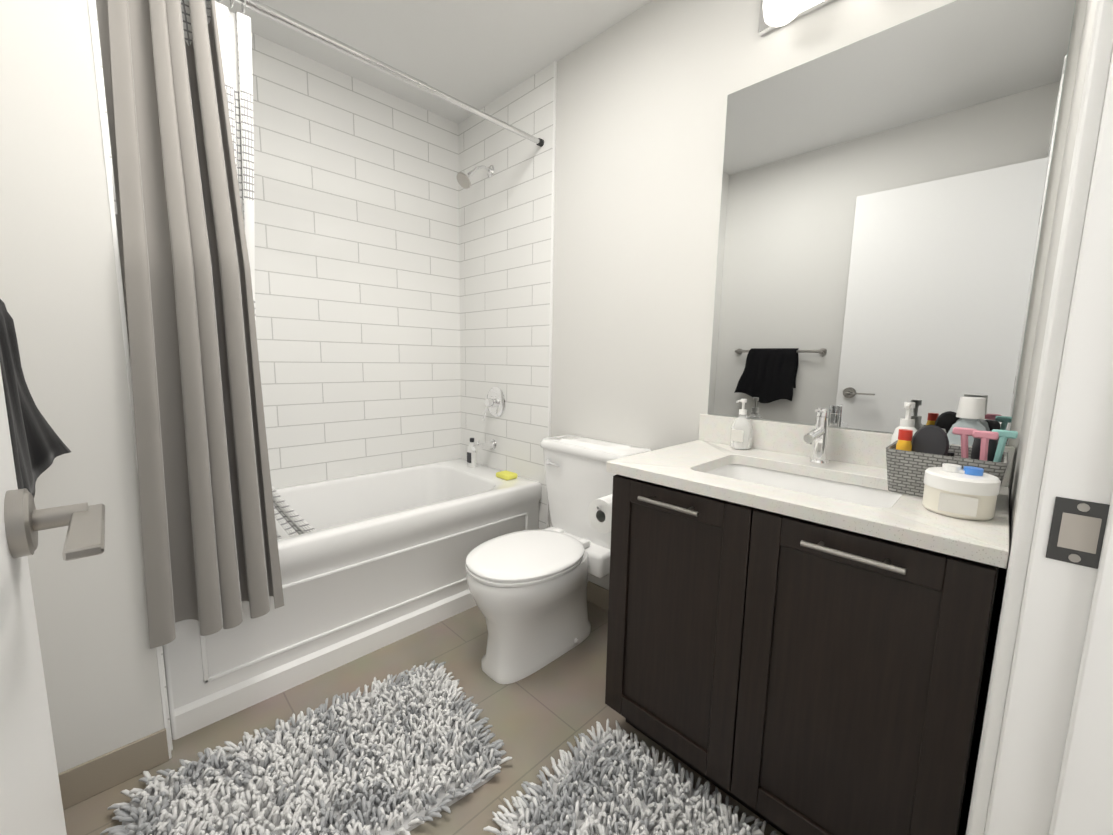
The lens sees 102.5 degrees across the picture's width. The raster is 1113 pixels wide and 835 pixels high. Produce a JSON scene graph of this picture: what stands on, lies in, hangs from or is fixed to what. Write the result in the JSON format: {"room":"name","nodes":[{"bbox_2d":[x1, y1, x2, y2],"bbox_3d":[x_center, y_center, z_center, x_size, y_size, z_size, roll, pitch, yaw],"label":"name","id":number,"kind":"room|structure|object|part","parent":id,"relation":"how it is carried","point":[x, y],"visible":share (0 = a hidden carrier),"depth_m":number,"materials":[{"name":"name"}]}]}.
{"room":"bathroom","nodes":[
{"label":"bathroom","id":0,"kind":"room"},
{"bbox_2d":[0,0,163,773],"bbox_3d":[-1.460,-0.298,1.331,0.230,2.500,0.840,-6,10,-44],"label":"wall","id":1,"kind":"structure","parent":0,"point":[59,295],"depth_m":1.07,"materials":[{"name":"white paint"}]},
{"bbox_2d":[58,0,171,809],"bbox_3d":[-1.180,-0.258,1.061,0.224,2.500,0.077,-6,10,-44],"label":"baseboard","id":2,"kind":"structure","parent":1,"relation":"attached to","point":[93,777],"depth_m":1.16,"materials":[{"name":"beige tile"}]},
{"bbox_2d":[93,0,172,750],"bbox_3d":[-1.383,-0.309,1.422,0.008,2.500,0.802,-6,10,-44],"label":"wall tile","id":3,"kind":"structure","parent":1,"relation":"attached to","point":[107,129],"depth_m":1.09,"materials":[{"name":"white"}]},
{"bbox_2d":[96,0,543,648],"bbox_3d":[-0.615,-0.368,1.692,1.536,1.854,0.315,-6,10,-44],"label":"shower curtain","id":4,"kind":"object","parent":3,"relation":"attached to","point":[220,516],"visible":0.98,"depth_m":1.21,"materials":[{"name":"grey fabric"}]},
{"bbox_3d":[-0.603,-1.251,1.607,1.502,0.036,0.036,-6,10,-44],"label":"rod","id":5,"kind":"part","parent":4,"relation":"part of","materials":[{"name":"silver metal"}]},
{"bbox_2d":[215,0,651,123],"bbox_3d":[0.215,-1.456,0.591,1.950,0.050,4.195,-6,10,-44],"label":"ceiling","id":6,"kind":"structure","parent":0,"point":[479,54],"depth_m":1.89,"materials":[{"name":"white paint"}]},
{"bbox_2d":[63,601,963,834],"bbox_3d":[0.167,1.072,0.921,1.950,0.050,4.195,-6,10,-44],"label":"floor","id":7,"kind":"structure","parent":0,"point":[538,719],"depth_m":1.47,"materials":[{"name":"tile"}]},
{"bbox_2d":[100,660,511,834],"bbox_3d":[-0.630,0.966,1.211,0.903,0.052,0.592,-5,9,-37],"label":"area rug","id":8,"kind":"object","parent":7,"relation":"on","point":[404,753],"visible":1,"depth_m":1.21,"materials":[{"name":"white fabric"}]},
{"bbox_2d":[162,458,540,739],"bbox_3d":[-0.878,0.612,2.093,1.500,0.520,0.760,-6,10,-44],"label":"bathtub","id":9,"kind":"object","parent":7,"relation":"on","point":[375,561],"visible":0.54,"depth_m":1.74,"materials":[{"name":"white ceramic"}]},
{"bbox_2d":[467,438,476,467],"bbox_3d":[-0.490,0.204,2.589,0.042,0.172,0.068,-6,10,-44],"label":"shampoo bottle","id":10,"kind":"object","parent":9,"relation":"on","point":[471,457],"visible":0.92,"depth_m":2.57,"materials":[{"name":"white plastic"}]},
{"bbox_2d":[496,470,517,479],"bbox_3d":[-0.266,0.308,2.385,0.075,0.027,0.100,-6,10,-44],"label":"sponge","id":11,"kind":"object","parent":9,"relation":"on","point":[507,475],"visible":1,"depth_m":2.36,"materials":[{"name":"yellow"}]},
{"bbox_2d":[465,435,650,683],"bbox_3d":[-0.027,0.523,1.788,0.725,0.806,0.490,-6,10,-44],"label":"toilet","id":12,"kind":"object","parent":7,"relation":"on","point":[527,589],"visible":0.85,"depth_m":1.70,"materials":[{"name":"white ceramic"}]},
{"bbox_2d":[483,719,776,834],"bbox_3d":[0.275,1.014,0.980,0.535,0.052,0.841,-6,10,-44],"label":"area rug","id":13,"kind":"object","parent":7,"relation":"on","point":[617,781],"visible":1,"depth_m":1.15,"materials":[{"name":"white fabric"}]},
{"bbox_2d":[605,408,1014,834],"bbox_3d":[0.615,0.496,1.231,0.590,1.027,0.820,-6,10,-44],"label":"bathroom vanity","id":14,"kind":"object","parent":7,"relation":"on","point":[799,617],"visible":0.96,"depth_m":0.99,"materials":[{"name":"brown wood"}]},
{"bbox_2d":[588,494,611,533],"bbox_3d":[0.200,0.283,1.436,0.180,0.149,0.130,-6,10,-44],"label":"toilet paper roll","id":15,"kind":"object","parent":14,"relation":"attached to","point":[600,514],"visible":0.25,"depth_m":1.40,"materials":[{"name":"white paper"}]},
{"bbox_2d":[730,399,752,449],"bbox_3d":[0.625,0.021,1.506,0.069,0.168,0.068,-6,10,-44],"label":"soap dispenser","id":16,"kind":"object","parent":14,"relation":"on","point":[740,440],"visible":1,"depth_m":1.49,"materials":[{"name":"white plastic"}]},
{"bbox_2d":[886,425,1017,496],"bbox_3d":[0.886,0.096,1.012,0.180,0.156,0.209,-6,10,-44],"label":"basket","id":17,"kind":"object","parent":14,"relation":"on","point":[910,459],"visible":0.77,"depth_m":0.99,"materials":[{"name":"grey wicker"}]},
{"bbox_2d":[891,402,917,443],"bbox_3d":[0.924,0.056,1.183,0.070,0.193,0.060,-6,10,-44],"label":"lotion bottle","id":18,"kind":"object","parent":17,"relation":"in","point":[907,422],"visible":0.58,"depth_m":1.17,"materials":[{"name":"white plastic"}]},
{"bbox_2d":[947,397,986,447],"bbox_3d":[1.008,0.058,1.097,0.061,0.215,0.080,-6,10,-44],"label":"mouthwash","id":19,"kind":"object","parent":17,"relation":"in","point":[970,408],"visible":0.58,"depth_m":1.08,"materials":[{"name":"white plastic"}]},
{"bbox_2d":[922,463,1000,520],"bbox_3d":[0.802,0.143,0.889,0.112,0.092,0.112,-6,10,-44],"label":"jar","id":20,"kind":"object","parent":14,"relation":"on","point":[965,492],"visible":1,"depth_m":0.85,"materials":[{"name":"white plastic"}]},
{"bbox_2d":[549,0,1086,791],"bbox_3d":[0.847,-0.265,1.404,0.100,2.500,4.195,-6,10,-44],"label":"wall","id":21,"kind":"structure","parent":0,"point":[645,90],"depth_m":1.74,"materials":[{"name":"white paint"}]},
{"bbox_2d":[458,61,556,529],"bbox_3d":[-0.309,-0.426,2.478,0.011,2.500,0.809,-6,10,-44],"label":"wall tile","id":22,"kind":"structure","parent":21,"relation":"attached to","point":[506,235],"depth_m":2.38,"materials":[{"name":"white tile"}]},
{"bbox_2d":[457,165,505,452],"bbox_3d":[-0.409,-0.575,2.413,0.208,1.562,0.179,-6,10,-44],"label":"shower fixture","id":23,"kind":"object","parent":22,"relation":"attached to","point":[495,402],"visible":1,"depth_m":2.50,"materials":[{"name":"silver metal"}]},
{"bbox_2d":[587,581,608,610],"bbox_3d":[0.239,0.848,2.067,0.009,0.100,0.805,-6,10,-44],"label":"baseboard","id":24,"kind":"structure","parent":21,"relation":"attached to","point":[597,595],"depth_m":2.10,"materials":[{"name":"beige tile"}]},
{"bbox_2d":[758,0,834,35],"bbox_3d":[0.809,-1.210,1.157,0.151,0.162,0.600,-6,10,-44],"label":"sconce","id":25,"kind":"object","parent":21,"relation":"attached to","point":[775,14],"visible":1,"depth_m":1.29,"materials":[{"name":"silver metal"}]},
{"bbox_2d":[707,0,1075,444],"bbox_3d":[0.844,-0.510,1.302,0.006,1.083,0.784,-6,10,-44],"label":"mirror","id":26,"kind":"object","parent":21,"relation":"attached to","point":[883,197],"visible":0.92,"depth_m":1.22,"materials":[{"name":"grey mirror"}]},
{"bbox_2d":[960,0,1096,834],"bbox_3d":[0.554,-0.138,0.395,1.750,2.500,0.125,-6,10,-44],"label":"wall","id":27,"kind":"structure","parent":0,"point":[1090,12],"depth_m":0.89,"materials":[{"name":"white paint"}]},
{"bbox_2d":[0,367,104,834],"bbox_3d":[-0.316,0.053,0.186,0.163,2.118,0.768,-6,10,-44],"label":"door","id":28,"kind":"structure","parent":27,"relation":"in","point":[30,798],"depth_m":0.42,"materials":[{"name":"white paint"}]},
{"bbox_2d":[966,0,1112,834],"bbox_3d":[0.255,0.038,0.121,0.895,2.210,0.150,-6,10,-44],"label":"door frame","id":29,"kind":"structure","parent":27,"relation":"attached to","point":[1045,762],"depth_m":0.43,"materials":[{"name":"white paint"}]},
{"bbox_3d":[-1.251,-0.407,2.193,1.950,2.500,0.100,-6,10,-44],"label":"wall","id":30,"kind":"structure","parent":0,"visible":0},
{"bbox_2d":[251,32,460,488],"bbox_3d":[-1.132,-0.410,2.236,1.520,2.500,0.008,-6,10,-44],"label":"wall tile","id":31,"kind":"structure","parent":30,"relation":"attached to","point":[356,232],"depth_m":2.27,"materials":[{"name":"white tile"}]},
{"bbox_3d":[-0.430,-0.115,0.073,0.100,2.500,4.095,-6,10,-44],"label":"wall","id":32,"kind":"structure","parent":0,"visible":0},
{"bbox_2d":[0,299,70,497],"bbox_3d":[-0.895,-0.022,0.714,0.124,0.382,0.589,-6,10,-44],"label":"towel","id":33,"kind":"object","parent":32,"relation":"attached to","point":[38,445],"visible":0.81,"depth_m":0.81,"materials":[{"name":"black fabric"}]}
]}

